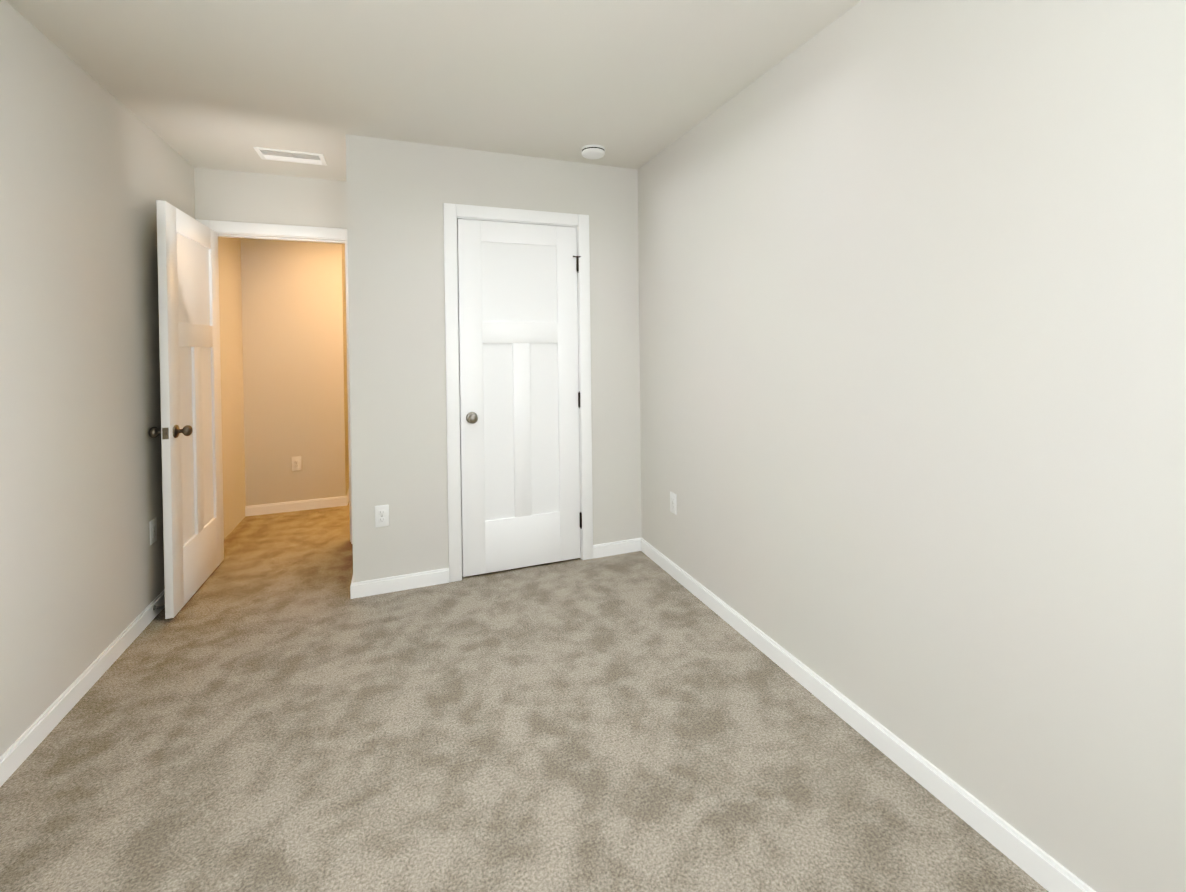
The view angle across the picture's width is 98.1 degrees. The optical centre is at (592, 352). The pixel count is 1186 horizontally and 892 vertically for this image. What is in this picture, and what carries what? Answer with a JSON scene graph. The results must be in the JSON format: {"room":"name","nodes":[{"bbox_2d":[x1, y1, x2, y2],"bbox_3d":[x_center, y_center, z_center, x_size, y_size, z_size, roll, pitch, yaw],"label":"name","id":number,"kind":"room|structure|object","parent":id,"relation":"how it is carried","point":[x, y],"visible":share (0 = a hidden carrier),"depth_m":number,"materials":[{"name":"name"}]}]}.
{"room":"empty bedroom","nodes":[
{"label":"empty bedroom","id":0,"kind":"room"},
{"bbox_2d":[0,0,245,755],"bbox_3d":[-1.873,0.097,1.526,0.110,2.440,5.620,-1,1,-21],"label":"wall","id":1,"kind":"structure","parent":0,"point":[92,170],"depth_m":1.98,"materials":[{"name":"beige paint"}]},
{"bbox_2d":[0,589,164,786],"bbox_3d":[-1.632,1.278,1.108,0.013,0.080,4.434,-1,1,-21],"label":"baseboard","id":2,"kind":"structure","parent":1,"relation":"attached to","point":[18,752],"depth_m":1.90,"materials":[{"name":"white wood"}]},
{"bbox_2d":[153,605,164,609],"bbox_3d":[-2.128,1.257,2.543,0.066,0.022,0.022,-1,1,-21],"label":"spring door stop","id":3,"kind":"object","parent":2,"relation":"attached to","point":[156,607],"visible":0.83,"depth_m":2.54,"materials":[{"name":"metal"}]},
{"bbox_2d":[149,518,156,544],"bbox_3d":[-2.185,0.889,2.559,0.008,0.115,0.070,-1,1,-21],"label":"outlet","id":4,"kind":"object","parent":1,"relation":"attached to","point":[153,529],"visible":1,"depth_m":2.55,"materials":[{"name":"white plastic"}]},
{"bbox_2d":[194,167,346,228],"bbox_3d":[-1.232,0.066,3.678,2.604,2.440,0.110,-1,1,-21],"label":"wall","id":5,"kind":"structure","parent":0,"point":[232,196],"depth_m":3.30,"materials":[{"name":"beige paint"}]},
{"bbox_2d":[196,219,352,543],"bbox_3d":[-2.020,0.238,3.383,0.905,2.120,0.142,-1,1,-21],"label":"door frame","id":6,"kind":"structure","parent":5,"relation":"attached to","point":[230,229],"depth_m":3.36,"materials":[{"name":"white wood"}]},
{"bbox_2d":[149,200,223,618],"bbox_3d":[-2.203,0.279,2.847,0.173,2.030,0.768,-1,1,-20],"label":"entry door","id":7,"kind":"structure","parent":6,"relation":"attached to","point":[190,431],"depth_m":2.75,"materials":[{"name":"white wood"}]},
{"bbox_2d":[240,238,348,505],"bbox_3d":[-2.943,0.066,5.557,0.720,2.440,2.900,-1,1,-21],"label":"wall","id":8,"kind":"structure","parent":0,"point":[294,341],"depth_m":4.20,"materials":[{"name":"beige paint"}]},
{"bbox_2d":[245,496,343,516],"bbox_3d":[-2.431,1.255,4.202,0.690,0.080,0.013,-1,1,-21],"label":"baseboard","id":9,"kind":"structure","parent":8,"relation":"attached to","point":[272,508],"depth_m":4.19,"materials":[{"name":"white wood"}]},
{"bbox_2d":[292,456,301,470],"bbox_3d":[-2.422,0.910,4.205,0.070,0.115,0.008,-1,1,-21],"label":"outlet","id":10,"kind":"object","parent":8,"relation":"attached to","point":[296,463],"visible":1,"depth_m":4.20,"materials":[{"name":"white plastic"}]},
{"bbox_2d":[344,489,348,505],"bbox_3d":[-2.577,1.240,5.696,0.033,0.080,2.913,-1,1,-21],"label":"baseboard","id":11,"kind":"structure","parent":8,"relation":"attached to","point":[346,498],"depth_m":4.33,"materials":[{"name":"white wood"}]},
{"bbox_2d":[5,0,860,180],"bbox_3d":[-1.128,-1.202,3.347,2.824,0.100,8.520,-1,1,-21],"label":"ceiling","id":12,"kind":"structure","parent":0,"point":[228,85],"depth_m":2.07,"materials":[{"name":"paint"}]},
{"bbox_2d":[253,147,326,165],"bbox_3d":[-1.748,-1.135,2.991,0.345,0.011,0.185,-1,1,-21],"label":"ceiling vent","id":13,"kind":"object","parent":12,"relation":"in","point":[290,156],"visible":1,"depth_m":2.98,"materials":[{"name":"white metal"}]},
{"bbox_2d":[581,144,604,158],"bbox_3d":[0.001,-1.140,2.943,0.140,0.041,0.140,-1,1,-21],"label":"smoke detector","id":14,"kind":"object","parent":12,"relation":"attached to","point":[593,151],"visible":1,"depth_m":2.90,"materials":[{"name":"white plastic"}]},
{"bbox_2d":[346,134,641,582],"bbox_3d":[-0.510,0.064,3.058,1.689,2.440,0.110,-1,1,-21],"label":"wall","id":15,"kind":"structure","parent":0,"point":[399,193],"depth_m":2.85,"materials":[{"name":"beige paint"}]},
{"bbox_2d":[350,576,355,598],"bbox_3d":[-1.416,1.254,3.104,0.016,0.080,0.847,-1,1,-21],"label":"baseboard","id":16,"kind":"structure","parent":15,"relation":"attached to","point":[353,585],"depth_m":2.71,"materials":[{"name":"white wood"}]},
{"bbox_2d":[375,505,388,526],"bbox_3d":[-1.134,0.879,2.766,0.070,0.115,0.008,-1,1,-21],"label":"outlet","id":17,"kind":"object","parent":15,"relation":"attached to","point":[381,515],"visible":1,"depth_m":2.76,"materials":[{"name":"white plastic"}]},
{"bbox_2d":[352,568,448,597],"bbox_3d":[-1.030,1.253,2.805,0.473,0.080,0.013,-1,1,-21],"label":"baseboard","id":18,"kind":"structure","parent":15,"relation":"attached to","point":[439,576],"depth_m":2.80,"materials":[{"name":"white wood"}]},
{"bbox_2d":[443,203,592,581],"bbox_3d":[-0.436,0.223,3.078,0.862,2.120,0.126,-1,1,-21],"label":"door frame","id":19,"kind":"structure","parent":15,"relation":"attached to","point":[452,213],"depth_m":2.95,"materials":[{"name":"white wood"}]},
{"bbox_2d":[457,219,581,576],"bbox_3d":[-0.405,0.256,3.023,0.724,2.030,0.104,-1,1,-21],"label":"closet door","id":20,"kind":"structure","parent":15,"relation":"in","point":[519,390],"depth_m":3.03,"materials":[{"name":"white wood"}]},
{"bbox_2d":[593,538,639,558],"bbox_3d":[0.146,1.234,3.246,0.315,0.080,0.013,-1,1,-21],"label":"baseboard","id":21,"kind":"structure","parent":15,"relation":"attached to","point":[631,545],"depth_m":3.24,"materials":[{"name":"white wood"}]},
{"bbox_2d":[0,503,1047,891],"bbox_3d":[-1.097,1.338,3.374,2.824,0.100,8.520,-1,1,-21],"label":"floor","id":22,"kind":"structure","parent":0,"point":[272,705],"depth_m":1.65,"materials":[{"name":"carpet"}]},
{"bbox_2d":[638,0,1185,891],"bbox_3d":[0.837,0.059,2.027,0.110,2.440,4.654,-1,1,-21],"label":"wall","id":23,"kind":"structure","parent":0,"point":[912,350],"depth_m":1.41,"materials":[{"name":"beige paint"}]},
{"bbox_2d":[670,492,676,514],"bbox_3d":[0.454,0.854,2.914,0.008,0.115,0.070,-1,1,-21],"label":"outlet","id":24,"kind":"object","parent":23,"relation":"attached to","point":[673,502],"visible":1,"depth_m":2.91,"materials":[{"name":"white plastic"}]},
{"bbox_2d":[640,538,1095,891],"bbox_3d":[0.941,1.242,1.628,0.013,0.080,3.600,-1,1,-21],"label":"baseboard","id":25,"kind":"structure","parent":23,"relation":"attached to","point":[1044,869],"depth_m":1.58,"materials":[{"name":"white wood"}]}
]}

